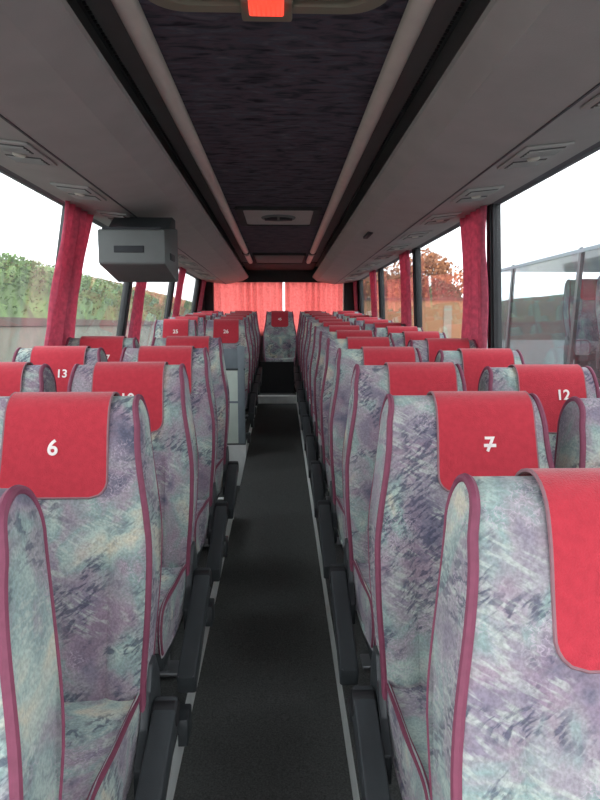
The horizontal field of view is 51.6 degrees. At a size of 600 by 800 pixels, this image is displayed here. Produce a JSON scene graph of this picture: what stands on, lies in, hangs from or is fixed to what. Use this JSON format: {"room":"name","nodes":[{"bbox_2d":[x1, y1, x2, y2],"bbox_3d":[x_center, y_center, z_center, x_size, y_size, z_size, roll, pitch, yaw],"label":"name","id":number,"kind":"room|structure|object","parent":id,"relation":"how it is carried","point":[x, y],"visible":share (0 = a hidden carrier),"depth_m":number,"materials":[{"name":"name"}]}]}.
{"room":"vehicle interior","nodes":[
{"label":"vehicle interior","id":0,"kind":"room"},
{"bbox_2d":[0,165,198,278],"bbox_3d":[-1.592,0.039,5.171,0.250,3.360,11.750,0,7,-2],"label":"wall","id":1,"kind":"structure","parent":0,"point":[3,170],"depth_m":3.43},
{"bbox_2d":[44,200,93,345],"bbox_3d":[-1.494,-0.713,3.981,0.221,1.016,0.662,0,7,-2],"label":"window curtain","id":2,"kind":"object","parent":1,"relation":"hanging from","point":[65,287],"visible":0.84,"depth_m":3.93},
{"bbox_2d":[117,282,129,335],"bbox_3d":[-1.588,-0.799,4.878,0.228,1.075,1.662,0,7,-2],"label":"window","id":3,"kind":"structure","parent":1,"relation":"in","point":[126,284],"depth_m":5.69,"materials":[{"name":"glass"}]},
{"bbox_2d":[116,282,132,335],"bbox_3d":[-1.613,-0.918,5.735,0.250,1.045,0.068,0,7,-2],"label":"trim","id":4,"kind":"structure","parent":1,"relation":"attached to","point":[131,283],"depth_m":5.72,"materials":[{"name":"black rubber"}]},
{"bbox_2d":[0,0,248,283],"bbox_3d":[-1.087,-1.373,4.955,0.753,0.155,11.630,0,7,-2],"label":"luggage rack","id":5,"kind":"object","parent":1,"relation":"attached to","point":[69,127],"visible":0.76,"depth_m":2.45,"materials":[{"name":"grey plastic"}]},
{"bbox_2d":[0,143,33,153],"bbox_3d":[-1.163,-1.010,2.482,0.149,0.020,0.110,0,7,-2],"label":"vent","id":6,"kind":"object","parent":5,"relation":"attached to","point":[8,147],"depth_m":2.47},
{"bbox_2d":[5,154,49,164],"bbox_3d":[-1.168,-1.032,2.661,0.149,0.020,0.110,0,7,-2],"label":"vent","id":7,"kind":"object","parent":5,"relation":"attached to","point":[28,159],"depth_m":2.65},
{"bbox_2d":[57,186,90,193],"bbox_3d":[-1.186,-1.103,3.256,0.149,0.020,0.110,0,7,-2],"label":"vent","id":8,"kind":"object","parent":5,"relation":"attached to","point":[77,190],"depth_m":3.23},
{"bbox_2d":[98,217,178,281],"bbox_3d":[-1.018,-0.977,3.964,0.407,0.413,0.496,0,7,-2],"label":"monitor","id":9,"kind":"object","parent":5,"relation":"hanging from","point":[132,249],"visible":1,"depth_m":3.74,"materials":[{"name":"grey plastic"}]},
{"bbox_2d":[128,282,146,341],"bbox_3d":[-1.556,-0.958,6.003,0.225,1.016,0.480,0,7,-2],"label":"window curtain","id":10,"kind":"object","parent":1,"relation":"hanging from","point":[138,300],"visible":0.49,"depth_m":5.95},
{"bbox_2d":[164,282,172,318],"bbox_3d":[-1.648,-1.035,6.828,0.228,1.075,2.132,0,7,-2],"label":"window","id":11,"kind":"structure","parent":1,"relation":"in","point":[170,288],"depth_m":7.86,"materials":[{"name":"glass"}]},
{"bbox_2d":[172,267,185,316],"bbox_3d":[-1.621,-1.222,8.186,0.227,1.016,0.484,0,7,-2],"label":"window curtain","id":12,"kind":"object","parent":1,"relation":"hanging from","point":[182,271],"visible":0.62,"depth_m":8.10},
{"bbox_2d":[126,500,232,799],"bbox_3d":[-0.982,1.388,2.042,1.130,0.701,5.180,0,7,-2],"label":"trim","id":13,"kind":"structure","parent":1,"relation":"attached to","point":[168,685],"depth_m":2.42,"materials":[{"name":"metal"}]},
{"bbox_2d":[0,362,56,395],"bbox_3d":[-1.228,0.490,2.266,0.548,1.223,0.769,0,7,-2],"label":"seat","id":14,"kind":"object","parent":13,"relation":"on","point":[14,376],"visible":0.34,"depth_m":2.44,"materials":[{"name":"red fabric"}]},
{"bbox_2d":[0,485,64,799],"bbox_3d":[-0.587,0.801,0.681,0.609,1.303,0.769,0,7,-2],"label":"seat","id":15,"kind":"object","parent":13,"relation":"on","point":[32,713],"visible":1,"depth_m":0.89,"materials":[{"name":"patterned fabric"},{"name":"red fabric"},{"name":"dark plastic"}]},
{"bbox_2d":[12,346,107,391],"bbox_3d":[-1.252,0.358,3.041,0.548,1.223,0.769,0,7,-2],"label":"seat","id":16,"kind":"object","parent":13,"relation":"on","point":[61,359],"visible":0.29,"depth_m":3.20,"materials":[{"name":"patterned fabric"},{"name":"red fabric"},{"name":"dark plastic"}]},
{"bbox_2d":[0,392,179,799],"bbox_3d":[-0.623,0.659,1.514,0.609,1.303,0.769,0,7,-2],"label":"seat","id":17,"kind":"object","parent":13,"relation":"on","point":[87,458],"visible":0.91,"depth_m":1.61,"materials":[{"name":"patterned fabric"},{"name":"red fabric"},{"name":"dark plastic"}]},
{"bbox_2d":[62,692,138,799],"bbox_3d":[-0.651,0.843,1.432,0.484,0.191,0.563,0,7,-2],"label":"cushion","id":18,"kind":"object","parent":17,"relation":"on","point":[101,757],"depth_m":1.44,"materials":[{"name":"fabric"}]},
{"bbox_2d":[65,336,139,361],"bbox_3d":[-1.275,0.226,3.815,0.548,1.223,0.769,0,7,-2],"label":"seat","id":19,"kind":"object","parent":13,"relation":"on","point":[113,346],"visible":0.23,"depth_m":3.98,"materials":[{"name":"red fabric"}]},
{"bbox_2d":[67,362,211,746],"bbox_3d":[-0.647,0.527,2.289,0.609,1.303,0.769,0,7,-2],"label":"seat","id":20,"kind":"object","parent":13,"relation":"on","point":[185,587],"visible":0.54,"depth_m":2.38,"materials":[{"name":"patterned fabric"},{"name":"red fabric"},{"name":"dark plastic"}]},
{"bbox_2d":[155,563,185,657],"bbox_3d":[-0.675,0.711,2.206,0.484,0.191,0.563,0,7,-2],"label":"cushion","id":21,"kind":"object","parent":20,"relation":"on","point":[172,601],"depth_m":2.14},
{"bbox_2d":[119,346,228,626],"bbox_3d":[-0.671,0.395,3.063,0.609,1.303,0.769,0,7,-2],"label":"seat","id":22,"kind":"object","parent":13,"relation":"on","point":[211,514],"visible":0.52,"depth_m":3.15,"materials":[{"name":"patterned fabric"},{"name":"red fabric"},{"name":"dark plastic"}]},
{"bbox_2d":[194,496,208,553],"bbox_3d":[-0.699,0.579,2.981,0.484,0.191,0.563,0,7,-2],"label":"cushion","id":23,"kind":"object","parent":22,"relation":"on","point":[202,512],"depth_m":2.94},
{"bbox_2d":[151,336,238,556],"bbox_3d":[-0.695,0.263,3.837,0.609,1.303,0.769,0,7,-2],"label":"seat","id":24,"kind":"object","parent":13,"relation":"on","point":[226,472],"visible":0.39,"depth_m":3.93,"materials":[{"name":"patterned fabric"},{"name":"red fabric"},{"name":"dark plastic"}]},
{"bbox_2d":[215,457,222,494],"bbox_3d":[-0.723,0.447,3.755,0.484,0.191,0.563,0,7,-2],"label":"cushion","id":25,"kind":"object","parent":24,"relation":"on","point":[219,460],"depth_m":3.74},
{"bbox_2d":[197,280,205,311],"bbox_3d":[-1.690,-1.492,10.418,0.227,1.016,0.485,0,7,-2],"label":"window curtain","id":26,"kind":"object","parent":1,"relation":"hanging from","point":[203,282],"visible":0.5,"depth_m":10.23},
{"bbox_2d":[227,406,256,485],"bbox_3d":[-1.187,0.259,8.667,1.130,0.687,4.890,0,7,-2],"label":"trim","id":27,"kind":"structure","parent":1,"relation":"attached to","point":[237,452],"depth_m":6.26,"materials":[{"name":"metal"}]},
{"bbox_2d":[151,319,197,344],"bbox_3d":[-1.363,-0.256,6.641,0.548,1.223,0.769,0,7,-2],"label":"seat","id":28,"kind":"object","parent":27,"relation":"on","point":[164,328],"visible":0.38,"depth_m":6.79,"materials":[{"name":"red fabric"}]},
{"bbox_2d":[168,316,204,335],"bbox_3d":[-1.387,-0.387,7.411,0.548,1.223,0.769,0,7,-2],"label":"seat","id":29,"kind":"object","parent":27,"relation":"on","point":[200,321],"visible":0.19,"depth_m":7.58,"materials":[{"name":"red fabric"}]},
{"bbox_2d":[204,319,255,442],"bbox_3d":[-0.783,-0.218,6.664,0.609,1.303,0.769,0,7,-2],"label":"seat","id":30,"kind":"object","parent":27,"relation":"on","point":[232,332],"visible":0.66,"depth_m":6.79,"materials":[{"name":"patterned fabric"},{"name":"red fabric"},{"name":"dark plastic"}]},
{"bbox_2d":[223,346,245,443],"bbox_3d":[-1.105,0.272,6.267,1.110,1.635,0.070,0,7,-2],"label":"cabinet","id":31,"kind":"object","parent":27,"relation":"on","point":[234,359],"depth_m":6.21,"materials":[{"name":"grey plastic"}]},
{"bbox_2d":[213,316,258,426],"bbox_3d":[-0.806,-0.350,7.433,0.609,1.303,0.769,0,7,-2],"label":"seat","id":32,"kind":"object","parent":27,"relation":"on","point":[254,386],"visible":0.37,"depth_m":7.54,"materials":[{"name":"patterned fabric"},{"name":"red fabric"},{"name":"dark plastic"}]},
{"bbox_2d":[219,314,260,414],"bbox_3d":[-0.830,-0.481,8.203,0.609,1.303,0.769,0,7,-2],"label":"seat","id":33,"kind":"object","parent":27,"relation":"on","point":[256,377],"visible":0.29,"depth_m":8.30,"materials":[{"name":"patterned fabric"},{"name":"red fabric"},{"name":"dark plastic"}]},
{"bbox_2d":[225,313,261,403],"bbox_3d":[-0.854,-0.612,8.972,0.609,1.303,0.769,0,7,-2],"label":"seat","id":34,"kind":"object","parent":27,"relation":"on","point":[258,369],"visible":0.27,"depth_m":9.06,"materials":[{"name":"grey fabric"}]},
{"bbox_2d":[230,311,259,366],"bbox_3d":[-0.923,-0.833,10.032,0.548,1.223,0.769,0,7,-2],"label":"seat","id":35,"kind":"object","parent":27,"relation":"on","point":[250,312],"visible":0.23,"depth_m":10.17,"materials":[{"name":"red fabric"}]},
{"bbox_2d":[195,266,318,364],"bbox_3d":[-0.408,-0.774,11.060,2.840,3.160,0.060,0,7,-2],"label":"wall","id":36,"kind":"structure","parent":0,"point":[261,352],"depth_m":11.00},
{"bbox_2d":[205,282,213,310],"bbox_3d":[-1.574,-1.531,10.821,0.140,1.040,0.160,0,7,-2],"label":"trim","id":37,"kind":"structure","parent":36,"relation":"attached to","point":[209,288],"depth_m":10.71,"materials":[{"name":"black plastic"}]},
{"bbox_2d":[214,282,282,335],"bbox_3d":[-0.902,-1.601,10.857,1.207,0.950,0.076,0,7,-2],"label":"curtain","id":38,"kind":"object","parent":36,"relation":"hanging from","point":[261,297],"visible":0.6,"depth_m":10.84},
{"bbox_2d":[258,395,295,403],"bbox_3d":[-0.376,-0.142,10.255,0.592,0.192,1.690,0,7,-2],"label":"trim","id":39,"kind":"structure","parent":36,"relation":"attached to","point":[263,399],"depth_m":9.42,"materials":[{"name":"metal"}]},
{"bbox_2d":[260,384,295,394],"bbox_3d":[-0.378,-0.210,10.318,0.592,0.078,1.550,0,7,-2],"label":"trim","id":40,"kind":"structure","parent":36,"relation":"attached to","point":[294,393],"depth_m":9.67,"materials":[{"name":"plastic"}]},
{"bbox_2d":[263,311,296,364],"bbox_3d":[-0.326,-0.835,10.050,0.548,1.223,0.769,0,7,-2],"label":"seat","id":41,"kind":"object","parent":40,"relation":"on","point":[279,334],"visible":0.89,"depth_m":10.14,"materials":[{"name":"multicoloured fabric"}]},
{"bbox_2d":[265,357,294,361],"bbox_3d":[-0.323,-0.612,9.973,0.484,0.191,0.563,0,7,-2],"label":"cushion","id":42,"kind":"object","parent":41,"relation":"on","point":[267,359],"depth_m":9.74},
{"bbox_2d":[242,262,316,269],"bbox_3d":[-0.333,-2.177,10.106,1.140,0.025,1.500,0,7,-2],"label":"trim","id":43,"kind":"structure","parent":36,"relation":"attached to","point":[253,266],"depth_m":9.99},
{"bbox_2d":[285,282,342,334],"bbox_3d":[0.244,-1.605,10.892,1.023,0.950,0.076,0,7,-2],"label":"curtain","id":44,"kind":"object","parent":36,"relation":"hanging from","point":[299,296],"visible":0.47,"depth_m":10.87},
{"bbox_2d":[343,282,353,310],"bbox_3d":[0.864,-1.540,10.895,0.200,1.040,0.160,0,7,-2],"label":"trim","id":45,"kind":"structure","parent":36,"relation":"attached to","point":[348,295],"depth_m":10.79,"materials":[{"name":"black plastic"}]},
{"bbox_2d":[173,404,352,799],"bbox_3d":[-0.222,0.818,5.307,0.592,0.689,11.750,0,7,-2],"label":"floor","id":46,"kind":"structure","parent":0,"point":[267,720],"depth_m":2.81,"materials":[{"name":"carpet"}]},
{"bbox_2d":[138,0,408,262],"bbox_3d":[-0.153,-1.472,4.277,0.800,0.025,10.250,0,7,-2],"label":"ceiling","id":47,"kind":"structure","parent":0,"point":[276,110],"depth_m":2.51,"materials":[{"name":"fabric"}]},
{"bbox_2d":[76,0,247,261],"bbox_3d":[-0.640,-1.490,4.259,0.195,0.065,10.250,0,7,-2],"label":"luggage rack","id":48,"kind":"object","parent":47,"relation":"attached to","point":[105,13],"depth_m":2.51,"materials":[{"name":"plastic"}]},
{"bbox_2d":[82,1,234,249],"bbox_3d":[-0.711,-1.466,4.284,0.010,0.004,7.098,0,7,-2],"label":"trim","id":49,"kind":"structure","parent":48,"relation":"attached to","point":[83,2],"depth_m":2.55,"materials":[{"name":"plastic"}]},
{"bbox_2d":[111,0,252,263],"bbox_3d":[-0.578,-1.427,4.168,0.092,0.042,10.050,0,7,-2],"label":"tube","id":50,"kind":"object","parent":48,"relation":"attached to","point":[131,14],"visible":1,"depth_m":2.42,"materials":[{"name":"grey plastic"}]},
{"bbox_2d":[149,0,386,21],"bbox_3d":[-0.080,-1.068,1.267,0.700,0.056,1.195,0,7,-2],"label":"roof hatch","id":51,"kind":"object","parent":47,"relation":"attached to","point":[250,10],"visible":1,"depth_m":1.78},
{"bbox_2d":[240,0,292,21],"bbox_3d":[-0.095,-1.126,1.753,0.150,0.054,0.215,0,7,-2],"label":"lamp","id":52,"kind":"object","parent":51,"relation":"attached to","point":[250,10],"depth_m":1.76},
{"bbox_2d":[234,206,321,225],"bbox_3d":[-0.186,-1.570,5.347,0.700,0.040,0.840,0,7,-2],"label":"ventilator","id":53,"kind":"object","parent":47,"relation":"attached to","point":[247,215],"visible":1,"depth_m":5.24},
{"bbox_2d":[243,210,312,224],"bbox_3d":[-0.186,-1.575,5.346,0.574,0.030,0.764,0,7,-2],"label":"vent","id":54,"kind":"object","parent":53,"relation":"attached to","point":[250,217],"depth_m":5.31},
{"bbox_2d":[252,253,305,263],"bbox_3d":[-0.288,-1.976,8.671,0.710,0.032,1.140,0,7,-2],"label":"roof panel","id":55,"kind":"object","parent":47,"relation":"attached to","point":[260,258],"visible":1,"depth_m":8.57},
{"bbox_2d":[311,0,470,261],"bbox_3d":[0.334,-1.494,4.289,0.195,0.065,10.250,0,7,-2],"label":"luggage rack","id":56,"kind":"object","parent":47,"relation":"attached to","point":[442,12],"depth_m":2.51,"materials":[{"name":"plastic"}]},
{"bbox_2d":[306,0,435,263],"bbox_3d":[0.278,-1.430,4.194,0.092,0.042,10.050,0,7,-2],"label":"tube","id":57,"kind":"object","parent":56,"relation":"attached to","point":[416,13],"visible":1,"depth_m":2.42,"materials":[{"name":"grey plastic"}]},
{"bbox_2d":[323,0,466,249],"bbox_3d":[0.403,-1.470,4.318,0.010,0.004,7.098,0,7,-2],"label":"trim","id":58,"kind":"structure","parent":56,"relation":"attached to","point":[462,3],"depth_m":2.56,"materials":[{"name":"plastic"}]},
{"bbox_2d":[66,0,490,265],"bbox_3d":[-0.164,-1.667,5.039,2.770,0.060,11.810,0,7,-2],"label":"luggage rack","id":59,"kind":"structure","parent":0,"point":[473,12],"depth_m":2.72,"materials":[{"name":"plastic"}]},
{"bbox_2d":[360,141,599,279],"bbox_3d":[1.201,0.029,5.256,0.120,3.360,11.750,0,7,-2],"label":"wall","id":60,"kind":"structure","parent":0,"point":[594,148],"depth_m":3.27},
{"bbox_2d":[240,266,317,281],"bbox_3d":[-0.339,-2.172,10.732,2.610,0.265,0.060,0,7,-2],"label":"trim","id":61,"kind":"structure","parent":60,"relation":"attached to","point":[254,275],"depth_m":10.71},
{"bbox_2d":[296,392,402,799],"bbox_3d":[0.633,0.830,5.335,1.118,1.019,11.750,0,7,-2],"label":"trim","id":62,"kind":"structure","parent":60,"relation":"attached to","point":[361,647],"depth_m":2.58,"materials":[{"name":"metal"}]},
{"bbox_2d":[294,313,328,383],"bbox_3d":[0.210,-0.655,9.284,0.609,1.303,0.769,0,7,-2],"label":"seat","id":63,"kind":"object","parent":62,"relation":"on","point":[296,367],"visible":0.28,"depth_m":9.38,"materials":[{"name":"grey fabric"}]},
{"bbox_2d":[295,314,333,391],"bbox_3d":[0.233,-0.524,8.514,0.609,1.303,0.769,0,7,-2],"label":"seat","id":64,"kind":"object","parent":62,"relation":"on","point":[297,374],"visible":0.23,"depth_m":8.62,"materials":[{"name":"grey fabric"}]},
{"bbox_2d":[296,316,338,401],"bbox_3d":[0.257,-0.393,7.745,0.609,1.303,0.769,0,7,-2],"label":"seat","id":65,"kind":"object","parent":62,"relation":"on","point":[299,382],"visible":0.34,"depth_m":7.85,"materials":[{"name":"grey fabric"}]},
{"bbox_2d":[298,319,344,414],"bbox_3d":[0.281,-0.262,6.976,0.609,1.303,0.769,0,7,-2],"label":"seat","id":66,"kind":"object","parent":62,"relation":"on","point":[301,391],"visible":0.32,"depth_m":7.08,"materials":[{"name":"grey fabric"}]},
{"bbox_2d":[300,322,352,429],"bbox_3d":[0.305,-0.131,6.206,0.609,1.303,0.769,0,7,-2],"label":"seat","id":67,"kind":"object","parent":62,"relation":"on","point":[304,404],"visible":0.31,"depth_m":6.30,"materials":[{"name":"grey fabric"}]},
{"bbox_2d":[302,325,362,460],"bbox_3d":[0.329,0.000,5.437,0.609,1.303,0.769,0,7,-2],"label":"seat","id":68,"kind":"object","parent":62,"relation":"on","point":[307,420],"visible":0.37,"depth_m":5.54,"materials":[{"name":"grey fabric"}]},
{"bbox_2d":[306,330,376,499],"bbox_3d":[0.353,0.132,4.667,0.609,1.303,0.769,0,7,-2],"label":"seat","id":69,"kind":"object","parent":62,"relation":"on","point":[313,441],"visible":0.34,"depth_m":4.77,"materials":[{"name":"grey fabric"}]},
{"bbox_2d":[310,337,394,544],"bbox_3d":[0.376,0.263,3.898,0.609,1.303,0.769,0,7,-2],"label":"seat","id":70,"kind":"object","parent":62,"relation":"on","point":[320,470],"visible":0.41,"depth_m":3.99,"materials":[{"name":"grey fabric"}]},
{"bbox_2d":[326,457,330,490],"bbox_3d":[0.410,0.447,3.817,0.484,0.191,0.563,0,7,-2],"label":"cushion","id":71,"kind":"object","parent":70,"relation":"on","point":[328,473],"depth_m":3.81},
{"bbox_2d":[317,346,422,610],"bbox_3d":[0.400,0.394,3.128,0.609,1.303,0.769,0,7,-2],"label":"seat","id":72,"kind":"object","parent":62,"relation":"on","point":[331,515],"visible":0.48,"depth_m":3.22,"materials":[{"name":"grey fabric"}]},
{"bbox_2d":[336,494,346,546],"bbox_3d":[0.434,0.578,3.048,0.484,0.191,0.563,0,7,-2],"label":"cushion","id":73,"kind":"object","parent":72,"relation":"on","point":[340,515],"depth_m":3.03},
{"bbox_2d":[354,319,392,326],"bbox_3d":[0.860,-0.294,6.989,0.548,1.223,0.769,0,7,-2],"label":"seat","id":74,"kind":"object","parent":62,"relation":"on","point":[360,323],"visible":0.11,"depth_m":7.16,"materials":[{"name":"red fabric"}]},
{"bbox_2d":[363,323,405,331],"bbox_3d":[0.884,-0.163,6.220,0.548,1.223,0.769,0,7,-2],"label":"seat","id":75,"kind":"object","parent":62,"relation":"on","point":[377,325],"visible":0.16,"depth_m":6.39,"materials":[{"name":"red fabric"}]},
{"bbox_2d":[329,362,466,721],"bbox_3d":[0.424,0.525,2.359,0.609,1.303,0.769,0,7,-2],"label":"seat","id":76,"kind":"object","parent":62,"relation":"on","point":[349,582],"visible":0.37,"depth_m":2.44,"materials":[{"name":"grey fabric"}]},
{"bbox_2d":[354,559,374,650],"bbox_3d":[0.458,0.709,2.278,0.484,0.191,0.563,0,7,-2],"label":"cushion","id":77,"kind":"object","parent":76,"relation":"on","point":[362,594],"depth_m":2.21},
{"bbox_2d":[374,326,422,336],"bbox_3d":[0.908,-0.032,5.450,0.548,1.223,0.769,0,7,-2],"label":"seat","id":78,"kind":"object","parent":62,"relation":"on","point":[380,332],"visible":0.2,"depth_m":5.62,"materials":[{"name":"red fabric"}]},
{"bbox_2d":[388,331,445,346],"bbox_3d":[0.932,0.100,4.681,0.548,1.223,0.769,0,7,-2],"label":"seat","id":79,"kind":"object","parent":62,"relation":"on","point":[402,339],"visible":0.15,"depth_m":4.85,"materials":[{"name":"red fabric"}]},
{"bbox_2d":[407,338,477,361],"bbox_3d":[0.956,0.231,3.912,0.548,1.223,0.769,0,7,-2],"label":"seat","id":80,"kind":"object","parent":62,"relation":"on","point":[428,347],"visible":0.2,"depth_m":4.07,"materials":[{"name":"red fabric"}]},
{"bbox_2d":[350,391,554,799],"bbox_3d":[0.448,0.656,1.589,0.609,1.303,0.769,0,7,-2],"label":"seat","id":81,"kind":"object","parent":62,"relation":"on","point":[425,442],"visible":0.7,"depth_m":1.70,"materials":[{"name":"patterned fabric"},{"name":"red fabric"},{"name":"charcoal plastic"}]},
{"bbox_2d":[388,681,429,799],"bbox_3d":[0.482,0.840,1.509,0.484,0.191,0.563,0,7,-2],"label":"cushion","id":82,"kind":"object","parent":81,"relation":"on","point":[407,728],"depth_m":1.50,"materials":[{"name":"fabric"}]},
{"bbox_2d":[434,348,524,390],"bbox_3d":[0.980,0.362,3.142,0.548,1.223,0.769,0,7,-2],"label":"seat","id":83,"kind":"object","parent":62,"relation":"on","point":[472,361],"visible":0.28,"depth_m":3.30,"materials":[{"name":"patterned fabric"},{"name":"red fabric"},{"name":"charcoal plastic"}]},
{"bbox_2d":[426,468,599,799],"bbox_3d":[0.457,0.793,0.783,0.609,1.303,0.769,0,7,-2],"label":"seat","id":84,"kind":"object","parent":62,"relation":"on","point":[513,690],"visible":1,"depth_m":0.91,"materials":[{"name":"patterned fabric"},{"name":"red fabric"},{"name":"charcoal plastic"}]},
{"bbox_2d":[478,364,599,462],"bbox_3d":[1.003,0.493,2.373,0.548,1.223,0.769,0,7,-2],"label":"seat","id":85,"kind":"object","parent":62,"relation":"on","point":[553,384],"visible":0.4,"depth_m":2.53,"materials":[{"name":"patterned fabric"},{"name":"red fabric"},{"name":"charcoal plastic"}]},
{"bbox_2d":[554,396,599,467],"bbox_3d":[1.027,0.624,1.603,0.548,1.223,0.769,0,7,-2],"label":"seat","id":86,"kind":"object","parent":62,"relation":"on","point":[577,445],"visible":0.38,"depth_m":1.78,"materials":[{"name":"patterned fabric"},{"name":"red fabric"},{"name":"charcoal plastic"}]},
{"bbox_2d":[369,270,377,316],"bbox_3d":[1.029,-1.278,8.647,0.097,1.016,0.518,0,7,-2],"label":"window curtain","id":87,"kind":"object","parent":60,"relation":"hanging from","point":[373,287],"visible":0.62,"depth_m":8.52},
{"bbox_2d":[379,251,411,319],"bbox_3d":[1.137,-1.088,7.260,0.098,1.075,2.132,0,7,-2],"label":"window","id":88,"kind":"structure","parent":60,"relation":"in","point":[380,269],"depth_m":8.27,"materials":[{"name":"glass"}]},
{"bbox_2d":[399,250,411,325],"bbox_3d":[1.095,-1.013,6.462,0.098,1.016,0.520,0,7,-2],"label":"window curtain","id":89,"kind":"object","parent":60,"relation":"hanging from","point":[404,258],"visible":0.74,"depth_m":6.34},
{"bbox_2d":[412,248,421,325],"bbox_3d":[1.170,-0.970,6.167,0.120,1.045,0.068,0,7,-2],"label":"trim","id":90,"kind":"structure","parent":60,"relation":"attached to","point":[413,250],"depth_m":6.13,"materials":[{"name":"black rubber"}]},
{"bbox_2d":[415,248,421,327],"bbox_3d":[1.205,-0.822,5.062,0.098,1.075,2.162,0,7,-2],"label":"window","id":91,"kind":"structure","parent":60,"relation":"in","point":[417,250],"depth_m":6.10,"materials":[{"name":"metal"}]},
{"bbox_2d":[313,0,599,284],"bbox_3d":[0.767,-1.379,5.011,0.749,0.155,11.630,0,7,-2],"label":"luggage rack","id":92,"kind":"object","parent":60,"relation":"attached to","point":[519,98],"visible":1,"depth_m":2.35,"materials":[{"name":"grey plastic"}]},
{"bbox_2d":[465,189,497,195],"bbox_3d":[0.973,-1.112,3.322,0.149,0.020,0.110,0,7,-2],"label":"vent","id":93,"kind":"object","parent":92,"relation":"attached to","point":[483,191],"depth_m":3.29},
{"bbox_2d":[504,158,546,168],"bbox_3d":[0.991,-1.040,2.726,0.149,0.020,0.110,0,7,-2],"label":"vent","id":94,"kind":"object","parent":92,"relation":"attached to","point":[519,163],"depth_m":2.71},
{"bbox_2d":[520,146,565,157],"bbox_3d":[0.997,-1.018,2.548,0.149,0.020,0.110,0,7,-2],"label":"vent","id":95,"kind":"object","parent":92,"relation":"attached to","point":[547,151],"depth_m":2.53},
{"bbox_2d":[460,205,488,347],"bbox_3d":[1.166,-0.740,4.207,0.098,1.016,0.624,0,7,-2],"label":"window curtain","id":96,"kind":"object","parent":60,"relation":"hanging from","point":[473,226],"visible":0.84,"depth_m":4.08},
{"bbox_2d":[486,204,501,347],"bbox_3d":[1.238,-0.703,3.954,0.120,1.045,0.068,0,7,-2],"label":"trim","id":97,"kind":"structure","parent":60,"relation":"attached to","point":[489,207],"depth_m":3.93,"materials":[{"name":"black rubber"}]},
{"bbox_2d":[492,204,500,347],"bbox_3d":[1.274,-0.551,2.829,0.098,1.075,2.202,0,7,-2],"label":"window","id":98,"kind":"structure","parent":60,"relation":"in","point":[496,230],"depth_m":3.89,"materials":[{"name":"metal"}]},
{"label":"outside","id":99,"kind":"structure","parent":0,"visible":0},
{"bbox_2d":[487,340,573,363],"bbox_3d":[27.513,-6.947,80.627,180.000,0.300,240.000,0,7,-2],"label":"ground","id":100,"kind":"structure","parent":99,"point":[533,351],"depth_m":67.22,"materials":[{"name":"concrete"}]},
{"bbox_2d":[0,325,153,361],"bbox_3d":[-6.899,-2.380,30.740,1.950,2.620,58.000,0,7,-2],"label":"wall","id":101,"kind":"structure","parent":100,"relation":"on","point":[12,338],"depth_m":12.54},
{"bbox_2d":[0,317,154,325],"bbox_3d":[-6.924,-3.763,30.572,2.100,0.155,58.000,0,7,-2],"label":"bank","id":102,"kind":"object","parent":101,"relation":"on","point":[4,321],"visible":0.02,"depth_m":12.83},
{"bbox_2d":[0,252,191,320],"bbox_3d":[-6.873,-4.560,31.233,2.039,1.527,59.501,0,7,-2],"label":"hedge","id":103,"kind":"object","parent":102,"relation":"on","point":[25,286],"visible":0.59,"depth_m":13.86,"materials":[{"name":"green plant"}]},
{"bbox_2d":[363,271,386,297],"bbox_3d":[3.609,-5.932,39.638,4.313,7.549,4.845,0,7,-2],"label":"tree","id":104,"kind":"object","parent":100,"relation":"on","point":[366,282],"visible":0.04,"depth_m":38.23,"materials":[{"name":"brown plant"}]},
{"bbox_2d":[364,261,422,297],"bbox_3d":[6.294,-5.809,40.801,4.945,7.026,4.616,0,7,-2],"label":"tree","id":105,"kind":"object","parent":100,"relation":"on","point":[392,288],"visible":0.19,"depth_m":39.35,"materials":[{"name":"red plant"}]},
{"bbox_2d":[364,298,462,337],"bbox_3d":[5.529,-3.462,34.015,6.600,3.980,6.200,0,7,-2],"label":"building","id":106,"kind":"structure","parent":100,"relation":"on","point":[445,315],"depth_m":30.90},
{"bbox_2d":[410,248,462,297],"bbox_3d":[9.027,-5.917,39.545,5.000,7.542,4.826,0,7,-2],"label":"tree","id":107,"kind":"object","parent":100,"relation":"on","point":[437,269],"visible":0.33,"depth_m":38.60,"materials":[{"name":"orange plant"}]},
{"bbox_2d":[427,279,461,297],"bbox_3d":[8.706,-4.596,37.501,2.054,5.417,1.880,0,7,-2],"label":"tree","id":108,"kind":"object","parent":100,"relation":"on","point":[439,288],"visible":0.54,"depth_m":36.82,"materials":[{"name":"red plant"}]},
{"bbox_2d":[501,234,599,388],"bbox_3d":[4.317,0.296,4.250,2.535,3.590,11.100,0,7,-2],"label":"coach","id":109,"kind":"object","parent":100,"relation":"on","point":[580,256],"visible":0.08,"depth_m":7.61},
{"bbox_2d":[563,279,599,377],"bbox_3d":[3.542,-0.858,7.455,0.548,1.223,0.769,0,7,-2],"label":"seat","id":110,"kind":"object","parent":109,"relation":"on","point":[587,337],"visible":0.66,"depth_m":7.55,"materials":[{"name":"patterned fabric"},{"name":"red fabric"},{"name":"charcoal plastic"}]},
{"bbox_2d":[574,339,597,354],"bbox_3d":[3.546,-0.635,7.378,0.484,0.191,0.563,0,7,-2],"label":"cushion","id":111,"kind":"object","parent":110,"relation":"on","point":[582,346],"depth_m":7.22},
{"bbox_2d":[595,276,599,370],"bbox_3d":[3.567,-0.762,6.661,0.548,1.223,0.769,0,7,-2],"label":"seat","id":112,"kind":"object","parent":109,"relation":"on","point":[597,296],"visible":1,"depth_m":6.87,"materials":[{"name":"grey fabric"}]},
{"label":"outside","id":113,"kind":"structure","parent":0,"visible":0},
{"bbox_2d":[502,294,565,339],"bbox_3d":[138.704,-19.898,140.428,236.000,11.047,55.000,0,7,-2],"label":"hill","id":114,"kind":"structure","parent":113,"point":[533,318],"depth_m":123.06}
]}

